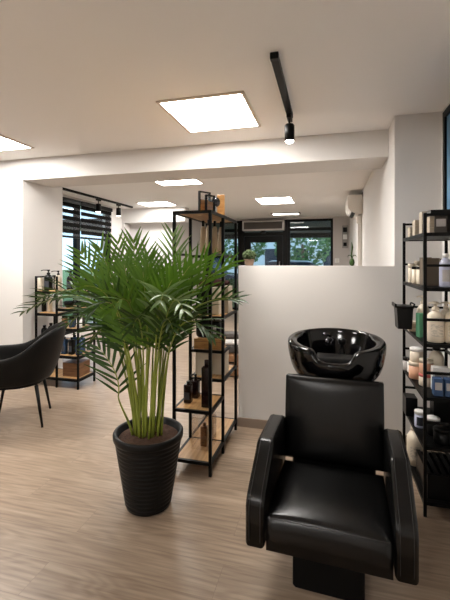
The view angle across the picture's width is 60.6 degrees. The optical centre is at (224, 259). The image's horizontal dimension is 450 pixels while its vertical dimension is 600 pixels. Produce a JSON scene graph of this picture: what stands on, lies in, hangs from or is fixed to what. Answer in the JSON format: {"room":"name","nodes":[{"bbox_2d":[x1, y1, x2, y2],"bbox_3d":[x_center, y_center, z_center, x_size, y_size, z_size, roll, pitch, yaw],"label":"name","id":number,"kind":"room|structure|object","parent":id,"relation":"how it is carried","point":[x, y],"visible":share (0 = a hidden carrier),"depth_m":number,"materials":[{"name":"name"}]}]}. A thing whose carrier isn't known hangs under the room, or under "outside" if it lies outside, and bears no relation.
{"room":"salon","nodes":[
{"label":"salon","id":0,"kind":"room"},
{"bbox_2d":[0,159,62,367],"bbox_3d":[-3.006,0.150,4.743,1.840,2.500,0.650,0,0,15],"label":"wall pier","id":1,"kind":"object","parent":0,"point":[31,214],"visible":0.67,"depth_m":4.26,"materials":[{"name":"white paint"}]},
{"bbox_2d":[63,195,121,337],"bbox_3d":[-2.754,0.150,6.730,0.200,2.500,3.320,0,0,15],"label":"wall","id":2,"kind":"structure","parent":0,"point":[116,222],"depth_m":7.99,"materials":[{"name":"white paint"}]},
{"bbox_2d":[65,208,109,334],"bbox_3d":[-2.599,0.113,7.155,0.080,2.335,1.580,0,0,15],"label":"window","id":3,"kind":"structure","parent":2,"relation":"in","point":[76,242],"depth_m":6.87,"materials":[{"name":"metal"}]},
{"bbox_2d":[63,197,80,238],"bbox_3d":[-2.666,-0.718,6.633,0.070,0.675,0.518,0,0,15],"label":"roller blind","id":4,"kind":"object","parent":3,"relation":"attached to","point":[69,202],"visible":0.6,"depth_m":6.65,"materials":[{"name":"black plastic"}]},
{"bbox_2d":[80,201,112,240],"bbox_3d":[-2.462,-0.718,7.399,0.070,0.675,1.018,0,0,15],"label":"roller blind","id":5,"kind":"object","parent":3,"relation":"attached to","point":[84,205],"visible":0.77,"depth_m":7.29,"materials":[{"name":"black plastic"}]},
{"bbox_2d":[122,207,188,273],"bbox_3d":[-1.579,0.150,8.316,1.650,2.500,0.350,0,0,15],"label":"wall niche","id":6,"kind":"object","parent":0,"point":[149,219],"visible":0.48,"depth_m":8.29,"materials":[{"name":"white paint"}]},
{"bbox_2d":[176,220,204,305],"bbox_3d":[-0.829,0.150,9.574,0.150,2.500,2.470,0,0,15],"label":"wall","id":7,"kind":"structure","parent":0,"point":[196,226],"depth_m":9.41,"materials":[{"name":"grey paint"}]},
{"bbox_2d":[0,0,449,218],"bbox_3d":[-1.008,-1.160,3.970,6.400,0.120,13.550,0,0,15],"label":"ceiling","id":8,"kind":"structure","parent":0,"point":[77,76],"depth_m":2.30,"materials":[{"name":"paint"}]},
{"bbox_2d":[0,134,33,151],"bbox_3d":[-2.261,-1.094,3.524,0.650,0.012,0.660,0,0,15],"label":"recessed light","id":9,"kind":"object","parent":8,"relation":"in","point":[6,143],"visible":1,"depth_m":3.67,"materials":[{"name":"plastic"}]},
{"bbox_2d":[0,137,28,150],"bbox_3d":[-2.261,-1.095,3.524,0.606,0.008,0.616,0,0,15],"label":"diffuser","id":10,"kind":"object","parent":9,"relation":"attached to","point":[6,143],"depth_m":3.67,"materials":[{"name":"plastic"}]},
{"bbox_2d":[63,187,132,216],"bbox_3d":[-2.195,-0.963,6.847,0.090,0.274,2.206,0,0,15],"label":"track light","id":11,"kind":"object","parent":8,"relation":"attached to","point":[98,206],"visible":0.98,"depth_m":6.74,"materials":[{"name":"black plastic"}]},
{"bbox_2d":[136,201,177,206],"bbox_3d":[-1.329,-1.094,7.529,0.640,0.012,0.540,0,0,15],"label":"recessed light","id":12,"kind":"object","parent":8,"relation":"in","point":[158,203],"visible":1,"depth_m":7.43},
{"bbox_2d":[139,202,172,205],"bbox_3d":[-1.329,-1.095,7.529,0.596,0.008,0.496,0,0,15],"label":"diffuser","id":13,"kind":"object","parent":12,"relation":"attached to","point":[142,203],"depth_m":7.43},
{"bbox_2d":[155,179,203,185],"bbox_3d":[-0.649,-1.094,5.427,0.640,0.012,0.330,0,0,15],"label":"recessed light","id":14,"kind":"object","parent":8,"relation":"in","point":[194,181],"visible":0.7,"depth_m":5.42,"materials":[{"name":"plastic"}]},
{"bbox_2d":[23,129,387,187],"bbox_3d":[-0.356,-0.985,3.931,3.700,0.230,0.450,0,0,15],"label":"beam","id":15,"kind":"structure","parent":8,"relation":"attached to","point":[361,150],"depth_m":3.70,"materials":[{"name":"white paint"}]},
{"bbox_2d":[156,91,260,132],"bbox_3d":[-0.092,-1.094,2.902,0.622,0.012,0.670,0,0,15],"label":"recessed light","id":16,"kind":"object","parent":8,"relation":"in","point":[229,110],"visible":1,"depth_m":2.84,"materials":[{"name":"plastic"}]},
{"bbox_2d":[254,196,294,204],"bbox_3d":[0.927,-1.094,7.102,0.660,0.012,0.760,0,0,15],"label":"recessed light","id":17,"kind":"object","parent":8,"relation":"in","point":[266,200],"visible":1,"depth_m":7.06,"materials":[{"name":"plastic"}]},
{"bbox_2d":[270,51,293,143],"bbox_3d":[0.376,-0.980,2.469,0.072,0.238,0.906,0,0,15],"label":"track light","id":18,"kind":"object","parent":8,"relation":"attached to","point":[274,56],"visible":1,"depth_m":2.50,"materials":[{"name":"black plastic"}]},
{"bbox_2d":[271,212,300,214],"bbox_3d":[1.430,-1.087,9.058,0.680,0.026,0.280,0,0,15],"label":"recessed light","id":19,"kind":"object","parent":8,"relation":"in","point":[288,213],"visible":1,"depth_m":8.97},
{"bbox_2d":[0,311,449,599],"bbox_3d":[-1.008,1.450,3.970,6.400,0.100,13.550,0,0,15],"label":"floor","id":20,"kind":"structure","parent":0,"point":[68,531],"depth_m":2.08,"materials":[{"name":"brown wood"}]},
{"bbox_2d":[0,322,65,427],"bbox_3d":[-1.754,0.987,3.381,0.665,0.829,0.669,0,0,-16],"label":"armchair","id":21,"kind":"object","parent":20,"relation":"on","point":[27,364],"visible":0.97,"depth_m":3.20,"materials":[{"name":"leather"}]},
{"bbox_2d":[35,275,95,389],"bbox_3d":[-1.810,0.790,4.377,0.560,1.220,0.320,0,0,15],"label":"display rack","id":22,"kind":"object","parent":20,"relation":"on","point":[57,375],"visible":0.49,"depth_m":4.24,"materials":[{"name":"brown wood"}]},
{"bbox_2d":[37,277,43,289],"bbox_3d":[-2.110,0.267,4.415,0.060,0.155,0.060,0,0,15],"label":"bottle","id":23,"kind":"object","parent":22,"relation":"on","point":[40,281],"visible":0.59,"depth_m":4.39,"materials":[{"name":"plastic"}]},
{"bbox_2d":[41,270,52,289],"bbox_3d":[-2.038,0.227,4.396,0.148,0.235,0.094,0,0,15],"label":"bottle","id":24,"kind":"object","parent":22,"relation":"on","point":[47,283],"visible":0.97,"depth_m":4.35,"materials":[{"name":"black plastic"}]},
{"bbox_2d":[61,337,67,353],"bbox_3d":[-1.788,0.949,4.287,0.054,0.190,0.055,0,0,15],"label":"bottle","id":25,"kind":"object","parent":22,"relation":"on","point":[64,350],"visible":0.7,"depth_m":4.26,"materials":[{"name":"blue plastic"}]},
{"bbox_2d":[65,271,74,289],"bbox_3d":[-1.732,0.232,4.318,0.090,0.225,0.104,0,0,-38],"label":"bottle","id":26,"kind":"object","parent":22,"relation":"on","point":[68,278],"visible":0.44,"depth_m":4.27,"materials":[{"name":"black plastic"}]},
{"bbox_2d":[68,337,74,354],"bbox_3d":[-1.697,0.949,4.263,0.054,0.190,0.055,0,0,15],"label":"bottle","id":27,"kind":"object","parent":22,"relation":"on","point":[71,343],"visible":0.99,"depth_m":4.24,"materials":[{"name":"black plastic"}]},
{"bbox_2d":[63,359,89,376],"bbox_3d":[-1.677,1.214,4.351,0.210,0.150,0.200,0,0,15],"label":"wooden box","id":28,"kind":"object","parent":22,"relation":"on","point":[70,366],"visible":0.92,"depth_m":4.27,"materials":[{"name":"wood"}]},
{"bbox_2d":[12,222,248,516],"bbox_3d":[-0.646,0.582,2.214,1.563,1.636,0.810,0,0,15],"label":"potted palm","id":29,"kind":"object","parent":20,"relation":"on","point":[145,307],"visible":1,"depth_m":2.14,"materials":[{"name":"green plant"}]},
{"bbox_2d":[113,416,182,516],"bbox_3d":[-0.440,1.188,2.217,0.398,0.424,0.398,0,0,15],"label":"pot","id":30,"kind":"object","parent":29,"relation":"on","point":[147,460],"depth_m":2.09,"materials":[{"name":"black plastic"}]},
{"bbox_2d":[172,210,236,476],"bbox_3d":[-0.124,0.538,2.864,0.270,1.724,0.730,0,0,15],"label":"display rack","id":31,"kind":"object","parent":20,"relation":"on","point":[219,428],"visible":0.72,"depth_m":2.78,"materials":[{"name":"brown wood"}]},
{"bbox_2d":[184,380,192,402],"bbox_3d":[-0.253,0.907,2.655,0.052,0.145,0.053,0,0,15],"label":"bottle","id":32,"kind":"object","parent":31,"relation":"on","point":[188,387],"visible":1,"depth_m":2.63,"materials":[{"name":"brown plastic"}]},
{"bbox_2d":[190,374,199,397],"bbox_3d":[-0.216,0.897,2.749,0.065,0.165,0.054,0,0,15],"label":"bottle","id":33,"kind":"object","parent":31,"relation":"on","point":[196,382],"visible":0.92,"depth_m":2.72,"materials":[{"name":"brown plastic"}]},
{"bbox_2d":[195,352,207,375],"bbox_3d":[-0.156,0.772,2.930,0.105,0.185,0.120,0,0,15],"label":"storage box","id":34,"kind":"object","parent":31,"relation":"on","point":[200,357],"visible":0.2,"depth_m":2.88,"materials":[{"name":"cardboard"}]},
{"bbox_2d":[196,288,207,313],"bbox_3d":[-0.155,0.314,2.981,0.085,0.190,0.160,0,0,15],"label":"storage box","id":35,"kind":"object","parent":31,"relation":"on","point":[203,292],"visible":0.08,"depth_m":2.90,"materials":[{"name":"black cardboard"}]},
{"bbox_2d":[200,221,205,252],"bbox_3d":[-0.168,-0.178,2.964,0.052,0.250,0.062,0,0,15],"label":"bundle","id":36,"kind":"object","parent":31,"relation":"hanging from","point":[203,230],"visible":0.84,"depth_m":2.94,"materials":[{"name":"beige fabric"}]},
{"bbox_2d":[200,422,207,446],"bbox_3d":[-0.147,1.229,2.720,0.044,0.160,0.044,0,0,15],"label":"bottle","id":37,"kind":"object","parent":31,"relation":"on","point":[204,428],"visible":1,"depth_m":2.70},
{"bbox_2d":[201,360,207,407],"bbox_3d":[-0.124,0.824,2.574,0.057,0.310,0.057,0,0,15],"label":"bottle","id":38,"kind":"object","parent":31,"relation":"on","point":[204,370],"visible":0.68,"depth_m":2.55,"materials":[{"name":"brown plastic"}]},
{"bbox_2d":[198,191,210,209],"bbox_3d":[-0.141,-0.397,2.646,0.100,0.145,0.016,0,0,-43],"label":"picture frame","id":39,"kind":"object","parent":31,"relation":"on","point":[201,203],"visible":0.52,"depth_m":2.63,"materials":[{"name":"black plastic"}]},
{"bbox_2d":[201,199,208,209],"bbox_3d":[-0.143,-0.376,2.649,0.076,0.078,0.005,0,0,-43],"label":"picture","id":40,"kind":"object","parent":39,"relation":"attached to","point":[202,201],"depth_m":2.64,"materials":[{"name":"brown wood"}]},
{"bbox_2d":[194,336,225,349],"bbox_3d":[-0.114,0.620,2.903,0.210,0.075,0.132,0,0,15],"label":"storage box","id":41,"kind":"object","parent":31,"relation":"on","point":[199,342],"visible":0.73,"depth_m":2.85,"materials":[{"name":"brown wood"}]},
{"bbox_2d":[196,319,220,337],"bbox_3d":[-0.119,0.505,2.903,0.190,0.151,0.112,0,0,15],"label":"case","id":42,"kind":"object","parent":41,"relation":"on","point":[216,323],"visible":0.48,"depth_m":2.86,"materials":[{"name":"plastic"}]},
{"bbox_2d":[205,194,214,210],"bbox_3d":[-0.103,-0.385,2.636,0.080,0.120,0.016,0,0,-43],"label":"picture frame","id":43,"kind":"object","parent":31,"relation":"on","point":[208,205],"visible":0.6,"depth_m":2.63,"materials":[{"name":"black plastic"}]},
{"bbox_2d":[212,221,217,252],"bbox_3d":[-0.079,-0.176,2.982,0.052,0.253,0.062,0,0,15],"label":"bundle","id":44,"kind":"object","parent":31,"relation":"on","point":[214,230],"visible":0.81,"depth_m":2.96,"materials":[{"name":"beige fabric"}]},
{"bbox_2d":[211,197,219,211],"bbox_3d":[-0.068,-0.389,2.772,0.066,0.128,0.044,0,0,6],"label":"mirror","id":45,"kind":"object","parent":31,"relation":"on","point":[217,201],"visible":0.55,"depth_m":2.77,"materials":[{"name":"black plastic"}]},
{"bbox_2d":[212,198,219,205],"bbox_3d":[-0.068,-0.417,2.771,0.062,0.062,0.006,0,0,-25],"label":"mirror glass","id":46,"kind":"object","parent":45,"relation":"on","point":[217,202],"depth_m":2.77,"materials":[{"name":"metal"}]},
{"bbox_2d":[212,287,220,314],"bbox_3d":[-0.057,0.307,2.934,0.055,0.205,0.130,0,0,15],"label":"storage box","id":47,"kind":"object","parent":31,"relation":"on","point":[216,309],"visible":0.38,"depth_m":2.87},
{"bbox_2d":[199,279,229,286],"bbox_3d":[-0.095,0.173,2.965,0.260,0.069,0.104,0,0,15],"label":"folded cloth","id":48,"kind":"object","parent":47,"relation":"on","point":[227,282],"visible":0.4,"depth_m":2.92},
{"bbox_2d":[218,221,220,253],"bbox_3d":[-0.032,-0.176,3.031,0.052,0.253,0.062,0,0,15],"label":"bundle","id":49,"kind":"object","parent":31,"relation":"on","point":[219,231],"visible":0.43,"depth_m":3.01,"materials":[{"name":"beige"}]},
{"bbox_2d":[212,350,228,374],"bbox_3d":[-0.035,0.774,2.959,0.100,0.180,0.120,0,0,15],"label":"storage box","id":50,"kind":"object","parent":31,"relation":"on","point":[216,358],"visible":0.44,"depth_m":2.91,"materials":[{"name":"cardboard"}]},
{"bbox_2d":[217,195,224,214],"bbox_3d":[-0.029,-0.402,2.834,0.055,0.155,0.016,0,0,3],"label":"wooden board","id":51,"kind":"object","parent":31,"relation":"on","point":[221,208],"visible":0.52,"depth_m":2.83,"materials":[{"name":"brown wood"}]},
{"bbox_2d":[225,285,231,312],"bbox_3d":[0.016,0.307,3.029,0.055,0.205,0.130,0,0,15],"label":"storage box","id":52,"kind":"object","parent":31,"relation":"on","point":[228,304],"visible":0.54,"depth_m":2.96,"materials":[{"name":"cardboard"}]},
{"bbox_2d":[229,353,238,375],"bbox_3d":[0.073,1.265,4.739,0.400,0.270,0.326,0,0,12],"label":"crate","id":53,"kind":"object","parent":20,"relation":"on","point":[231,355],"visible":0.02,"depth_m":4.57,"materials":[{"name":"brown wood"}]},
{"bbox_2d":[227,345,238,352],"bbox_3d":[0.098,1.079,4.734,0.240,0.100,0.182,0,0,15],"label":"folded towel","id":54,"kind":"object","parent":53,"relation":"on","point":[231,350],"visible":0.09,"depth_m":4.64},
{"bbox_2d":[226,339,238,344],"bbox_3d":[0.098,0.994,4.734,0.240,0.070,0.182,0,0,9],"label":"folded towel","id":55,"kind":"object","parent":54,"relation":"on","point":[228,341],"visible":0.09,"depth_m":4.65,"materials":[{"name":"white fabric"}]},
{"bbox_2d":[225,331,238,338],"bbox_3d":[0.098,0.923,4.734,0.240,0.070,0.182,0,0,4],"label":"folded towel","id":56,"kind":"object","parent":55,"relation":"on","point":[228,334],"visible":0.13,"depth_m":4.65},
{"bbox_2d":[246,328,418,599],"bbox_3d":[0.547,0.918,1.948,0.622,0.965,1.116,0,0,18],"label":"chair","id":57,"kind":"object","parent":20,"relation":"on","point":[328,508],"visible":1,"depth_m":1.65,"materials":[{"name":"black leather"}]},
{"bbox_2d":[288,328,386,380],"bbox_3d":[0.642,0.565,2.237,0.549,0.260,0.507,0,0,15],"label":"basin","id":58,"kind":"object","parent":57,"relation":"attached to","point":[335,353],"depth_m":2.13,"materials":[{"name":"black ceramic"}]},
{"bbox_2d":[403,213,449,516],"bbox_3d":[1.298,0.572,2.360,0.280,1.657,0.617,0,0,15],"label":"storage rack","id":59,"kind":"object","parent":20,"relation":"on","point":[426,441],"visible":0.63,"depth_m":2.10,"materials":[{"name":"metal"}]},
{"bbox_2d":[392,302,414,328],"bbox_3d":[1.092,0.338,2.358,0.115,0.155,0.124,0,0,15],"label":"bucket","id":60,"kind":"object","parent":59,"relation":"hanging from","point":[403,313],"visible":1,"depth_m":2.31,"materials":[{"name":"black plastic"}]},
{"bbox_2d":[403,393,417,416],"bbox_3d":[1.222,0.954,2.541,0.070,0.120,0.100,0,0,15],"label":"carton","id":61,"kind":"object","parent":59,"relation":"on","point":[410,401],"visible":0.82,"depth_m":2.50,"materials":[{"name":"black cardboard"}]},
{"bbox_2d":[408,264,413,282],"bbox_3d":[1.240,0.087,2.567,0.039,0.125,0.039,0,0,15],"label":"jar","id":62,"kind":"object","parent":59,"relation":"on","point":[409,265],"visible":0.78,"depth_m":2.55,"materials":[{"name":"beige plastic"}]},
{"bbox_2d":[408,360,418,379],"bbox_3d":[1.206,0.692,2.431,0.086,0.105,0.086,0,0,15],"label":"jar","id":63,"kind":"object","parent":59,"relation":"on","point":[413,366],"visible":0.54,"depth_m":2.40,"materials":[{"name":"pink plastic"}]},
{"bbox_2d":[410,346,422,362],"bbox_3d":[1.210,0.596,2.430,0.082,0.085,0.082,0,0,15],"label":"jar","id":64,"kind":"object","parent":63,"relation":"on","point":[416,352],"visible":0.78,"depth_m":2.40,"materials":[{"name":"beige plastic"}]},
{"bbox_2d":[407,426,421,466],"bbox_3d":[1.224,1.192,2.488,0.092,0.245,0.092,0,0,15],"label":"bottle","id":65,"kind":"object","parent":59,"relation":"on","point":[413,443],"visible":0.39,"depth_m":2.46,"materials":[{"name":"beige plastic"}]},
{"bbox_2d":[412,266,417,283],"bbox_3d":[1.214,0.095,2.460,0.040,0.108,0.040,0,0,15],"label":"jar","id":66,"kind":"object","parent":59,"relation":"on","point":[413,267],"visible":0.73,"depth_m":2.45,"materials":[{"name":"beige plastic"}]},
{"bbox_2d":[416,267,419,283],"bbox_3d":[1.219,0.095,2.407,0.042,0.108,0.042,0,0,15],"label":"jar","id":67,"kind":"object","parent":59,"relation":"on","point":[417,268],"visible":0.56,"depth_m":2.40,"materials":[{"name":"beige plastic"}]},
{"bbox_2d":[414,409,422,427],"bbox_3d":[1.184,0.964,2.344,0.058,0.100,0.057,0,0,15],"label":"jar","id":68,"kind":"object","parent":59,"relation":"on","point":[418,413],"visible":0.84,"depth_m":2.32,"materials":[{"name":"white plastic"}]},
{"bbox_2d":[416,313,422,336],"bbox_3d":[1.156,0.384,2.279,0.036,0.140,0.036,0,0,-5],"label":"bottle","id":69,"kind":"object","parent":59,"relation":"on","point":[419,316],"visible":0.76,"depth_m":2.26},
{"bbox_2d":[417,295,428,314],"bbox_3d":[1.225,0.337,2.384,0.074,0.235,0.071,0,0,15],"label":"bottle","id":70,"kind":"object","parent":59,"relation":"on","point":[420,307],"visible":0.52,"depth_m":2.37,"materials":[{"name":"beige plastic"}]},
{"bbox_2d":[418,373,430,386],"bbox_3d":[1.196,0.709,2.289,0.082,0.070,0.082,0,0,15],"label":"jar","id":71,"kind":"object","parent":59,"relation":"on","point":[419,374],"visible":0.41,"depth_m":2.27,"materials":[{"name":"beige plastic"}]},
{"bbox_2d":[419,357,433,374],"bbox_3d":[1.196,0.631,2.289,0.078,0.085,0.078,0,0,15],"label":"jar","id":72,"kind":"object","parent":71,"relation":"on","point":[430,362],"visible":0.62,"depth_m":2.27,"materials":[{"name":"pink plastic"}]},
{"bbox_2d":[420,257,431,285],"bbox_3d":[1.197,0.067,2.299,0.042,0.165,0.110,0,0,15],"label":"carton","id":73,"kind":"object","parent":59,"relation":"on","point":[421,258],"visible":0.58,"depth_m":2.25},
{"bbox_2d":[416,449,449,501],"bbox_3d":[1.259,1.245,2.230,0.222,0.138,0.280,0,0,15],"label":"crate","id":74,"kind":"object","parent":59,"relation":"on","point":[438,464],"visible":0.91,"depth_m":2.16,"materials":[{"name":"black plastic"}]},
{"bbox_2d":[427,415,439,435],"bbox_3d":[1.212,0.964,2.243,0.074,0.100,0.073,0,0,15],"label":"jar","id":75,"kind":"object","parent":59,"relation":"on","point":[429,417],"visible":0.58,"depth_m":2.22,"materials":[{"name":"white plastic"}]},
{"bbox_2d":[431,258,439,285],"bbox_3d":[1.236,0.069,2.288,0.046,0.161,0.110,0,0,15],"label":"carton","id":76,"kind":"object","parent":59,"relation":"on","point":[434,270],"visible":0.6,"depth_m":2.23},
{"bbox_2d":[427,301,444,342],"bbox_3d":[1.173,0.343,2.144,0.091,0.222,0.091,0,0,15],"label":"bottle","id":77,"kind":"object","parent":59,"relation":"on","point":[435,329],"visible":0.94,"depth_m":2.11,"materials":[{"name":"beige plastic"}]},
{"bbox_2d":[429,348,443,365],"bbox_3d":[1.264,0.627,2.302,0.084,0.235,0.083,0,0,15],"label":"bottle","id":78,"kind":"object","parent":59,"relation":"on","point":[436,355],"visible":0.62,"depth_m":2.27,"materials":[{"name":"beige plastic"}]},
{"bbox_2d":[432,376,442,396],"bbox_3d":[1.172,0.697,2.124,0.046,0.095,0.047,0,0,15],"label":"carton","id":79,"kind":"object","parent":59,"relation":"on","point":[437,382],"visible":1,"depth_m":2.10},
{"bbox_2d":[426,209,449,216],"bbox_3d":[1.246,-0.263,2.161,0.190,0.030,0.110,0,0,15],"label":"carton","id":80,"kind":"object","parent":59,"relation":"attached to","point":[442,210],"visible":0.52,"depth_m":2.12,"materials":[{"name":"black cardboard"}]},
{"bbox_2d":[430,401,449,422],"bbox_3d":[1.346,0.939,2.404,0.100,0.150,0.100,0,0,15],"label":"carton","id":81,"kind":"object","parent":59,"relation":"on","point":[440,409],"visible":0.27,"depth_m":2.36,"materials":[{"name":"black cardboard"}]},
{"bbox_2d":[434,216,446,231],"bbox_3d":[1.200,-0.199,2.163,0.062,0.096,0.101,0,0,15],"label":"carton","id":82,"kind":"object","parent":59,"relation":"on","point":[440,222],"visible":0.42,"depth_m":2.12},
{"bbox_2d":[431,365,449,388],"bbox_3d":[1.227,0.677,2.197,0.085,0.135,0.051,0,0,15],"label":"carton","id":83,"kind":"object","parent":59,"relation":"on","point":[434,368],"visible":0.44,"depth_m":2.18,"materials":[{"name":"white cardboard"}]},
{"bbox_2d":[433,425,449,445],"bbox_3d":[1.199,0.972,2.132,0.082,0.085,0.082,0,0,15],"label":"jar","id":84,"kind":"object","parent":59,"relation":"on","point":[441,434],"visible":0.98,"depth_m":2.10,"materials":[{"name":"black plastic"}]},
{"bbox_2d":[439,253,449,286],"bbox_3d":[1.216,0.057,2.123,0.062,0.185,0.062,0,0,15],"label":"bottle","id":85,"kind":"object","parent":59,"relation":"on","point":[444,272],"visible":0.89,"depth_m":2.10,"materials":[{"name":"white plastic"}]},
{"bbox_2d":[439,301,449,314],"bbox_3d":[1.349,0.354,2.351,0.074,0.200,0.071,0,0,15],"label":"bottle","id":86,"kind":"object","parent":59,"relation":"on","point":[445,310],"visible":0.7,"depth_m":2.34,"materials":[{"name":"beige plastic"}]},
{"bbox_2d":[443,377,449,396],"bbox_3d":[1.226,0.697,2.109,0.046,0.095,0.047,0,0,15],"label":"carton","id":87,"kind":"object","parent":59,"relation":"on","point":[446,380],"visible":0.97,"depth_m":2.09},
{"bbox_2d":[444,302,449,342],"bbox_3d":[1.257,0.343,2.122,0.091,0.222,0.091,0,0,15],"label":"bottle","id":88,"kind":"object","parent":59,"relation":"on","point":[447,315],"visible":0.87,"depth_m":2.11,"materials":[{"name":"beige plastic"}]},
{"bbox_2d":[447,216,449,231],"bbox_3d":[1.287,-0.199,2.140,0.090,0.096,0.100,0,0,15],"label":"carton","id":89,"kind":"object","parent":59,"relation":"on","point":[448,217],"visible":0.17,"depth_m":2.13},
{"bbox_2d":[234,216,349,265],"bbox_3d":[1.435,0.150,10.201,3.900,2.500,0.150,0,0,15],"label":"wall","id":90,"kind":"structure","parent":0,"point":[339,252],"depth_m":9.74,"materials":[{"name":"grey paint"}]},
{"bbox_2d":[217,221,239,309],"bbox_3d":[-0.018,0.145,10.574,0.900,2.410,0.080,0,0,15],"label":"window","id":91,"kind":"structure","parent":90,"relation":"in","point":[238,222],"depth_m":10.43,"materials":[{"name":"metal"}]},
{"bbox_2d":[240,219,287,265],"bbox_3d":[1.028,0.170,10.267,1.280,2.460,0.172,0,0,15],"label":"door","id":92,"kind":"structure","parent":90,"relation":"in","point":[281,238],"depth_m":10.20,"materials":[{"name":"metal"}]},
{"bbox_2d":[242,220,284,232],"bbox_3d":[1.008,-0.870,10.116,1.100,0.320,0.215,0,0,15],"label":"air conditioner","id":93,"kind":"object","parent":92,"relation":"attached to","point":[263,226],"visible":1,"depth_m":10.02,"materials":[{"name":"grey paint"}]},
{"bbox_2d":[244,221,281,228],"bbox_3d":[0.983,-0.900,10.019,1.000,0.180,0.015,0,0,15],"label":"grille","id":94,"kind":"object","parent":93,"relation":"attached to","point":[247,224],"depth_m":10.01,"materials":[{"name":"metal"}]},
{"bbox_2d":[288,218,332,265],"bbox_3d":[2.206,0.145,9.979,1.145,2.410,0.080,0,0,15],"label":"window","id":95,"kind":"structure","parent":90,"relation":"in","point":[327,219],"depth_m":9.94,"materials":[{"name":"metal"}]},
{"bbox_2d":[342,225,347,247],"bbox_3d":[3.017,-0.585,9.675,0.140,0.570,0.045,0,0,15],"label":"control panel","id":96,"kind":"object","parent":90,"relation":"attached to","point":[344,227],"visible":1,"depth_m":9.66,"materials":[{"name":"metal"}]},
{"bbox_2d":[239,265,394,429],"bbox_3d":[0.720,0.724,3.156,1.220,1.352,0.130,0,0,15],"label":"wall","id":97,"kind":"structure","parent":0,"point":[283,301],"depth_m":3.14,"materials":[{"name":"white paint"}]},
{"bbox_2d":[242,250,255,265],"bbox_3d":[0.208,-0.021,3.293,0.122,0.137,0.124,0,0,15],"label":"topiary","id":98,"kind":"object","parent":97,"relation":"on","point":[249,256],"visible":1,"depth_m":3.25,"materials":[{"name":"green plant"}]},
{"bbox_2d":[244,259,254,265],"bbox_3d":[0.208,0.019,3.293,0.094,0.056,0.094,0,0,15],"label":"pot","id":99,"kind":"object","parent":98,"relation":"on","point":[249,262],"depth_m":3.26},
{"bbox_2d":[237,417,267,428],"bbox_3d":[0.694,1.363,3.089,1.235,0.075,0.013,0,0,15],"label":"baseboard","id":100,"kind":"structure","parent":97,"relation":"attached to","point":[241,421],"depth_m":3.21,"materials":[{"name":"wood"}]},
{"bbox_2d":[348,242,355,265],"bbox_3d":[1.015,-0.048,3.077,0.042,0.190,0.057,0,0,-39],"label":"succulent","id":101,"kind":"object","parent":97,"relation":"on","point":[351,262],"visible":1,"depth_m":3.07,"materials":[{"name":"green plant"}]},
{"bbox_2d":[350,169,380,265],"bbox_3d":[2.411,0.150,6.643,0.175,2.500,6.220,0,0,15],"label":"wall","id":102,"kind":"structure","parent":0,"point":[371,216],"depth_m":4.92,"materials":[{"name":"white paint"}]},
{"bbox_2d":[345,192,362,265],"bbox_3d":[2.142,-0.445,6.414,0.225,1.230,0.860,0,0,15],"label":"air conditioner","id":103,"kind":"object","parent":102,"relation":"attached to","point":[354,203],"visible":0.92,"depth_m":6.14,"materials":[{"name":"plastic"}]},
{"bbox_2d":[381,112,441,434],"bbox_3d":[1.613,0.150,3.243,0.460,2.500,0.760,0,0,15],"label":"wall column","id":104,"kind":"structure","parent":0,"point":[411,174],"depth_m":2.91,"materials":[{"name":"white paint"}]},
{"bbox_2d":[442,102,449,368],"bbox_3d":[0.868,0.150,-0.170,0.135,2.500,6.220,0,0,15],"label":"wall","id":105,"kind":"structure","parent":0,"point":[449,102],"depth_m":2.81,"materials":[{"name":"white paint"}]},
{"bbox_2d":[443,104,449,208],"bbox_3d":[1.438,-0.647,2.291,0.035,0.775,0.860,0,0,15],"label":"framed picture","id":106,"kind":"object","parent":105,"relation":"attached to","point":[446,114],"visible":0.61,"depth_m":2.66},
{"label":"outside","id":107,"kind":"structure","parent":0,"visible":0},
{"bbox_2d":[63,218,330,238],"bbox_3d":[1.337,-1.055,12.737,13.000,0.430,4.600,0,0,15],"label":"balcony","id":108,"kind":"object","parent":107,"point":[327,233],"visible":0.02,"depth_m":12.88,"materials":[{"name":"metal"}]},
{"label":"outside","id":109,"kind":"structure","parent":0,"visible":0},
{"bbox_2d":[63,269,238,322],"bbox_3d":[0.339,1.530,20.613,70.000,0.020,80.000,0,0,15],"label":"ground","id":110,"kind":"structure","parent":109,"point":[65,274],"depth_m":20.54,"materials":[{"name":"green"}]},
{"bbox_2d":[212,261,237,279],"bbox_3d":[-0.926,0.765,17.432,4.100,1.510,1.720,0,0,15],"label":"parked car","id":111,"kind":"object","parent":110,"relation":"on","point":[231,275],"visible":0.02,"depth_m":16.58,"materials":[{"name":"paint"}]},
{"bbox_2d":[227,278,237,301],"bbox_3d":[1.051,1.111,14.004,1.937,0.956,0.846,0,0,15],"label":"hedge","id":112,"kind":"object","parent":110,"relation":"on","point":[232,279],"visible":0.05,"depth_m":13.99,"materials":[{"name":"green plant"}]},
{"bbox_2d":[225,239,266,267],"bbox_3d":[0.881,-0.659,21.003,3.130,4.369,3.085,0,0,15],"label":"tree","id":113,"kind":"object","parent":110,"relation":"on","point":[261,252],"visible":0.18,"depth_m":20.68,"materials":[{"name":"green plant"}]},
{"bbox_2d":[214,238,330,272],"bbox_3d":[4.597,-1.805,28.790,20.400,6.650,4.400,0,0,15],"label":"house","id":114,"kind":"structure","parent":110,"relation":"on","point":[269,255],"depth_m":27.07,"materials":[{"name":"paint"}]},
{"bbox_2d":[266,260,316,265],"bbox_3d":[3.272,0.765,16.101,4.100,1.510,1.720,0,0,15],"label":"parked car","id":115,"kind":"object","parent":110,"relation":"on","point":[273,262],"visible":0.13,"depth_m":15.51,"materials":[{"name":"paint"}]},
{"bbox_2d":[274,238,330,265],"bbox_3d":[3.742,-0.402,18.675,2.866,3.857,2.985,0,0,15],"label":"tree","id":116,"kind":"object","parent":110,"relation":"on","point":[326,243],"visible":0.35,"depth_m":17.87,"materials":[{"name":"green plant"}]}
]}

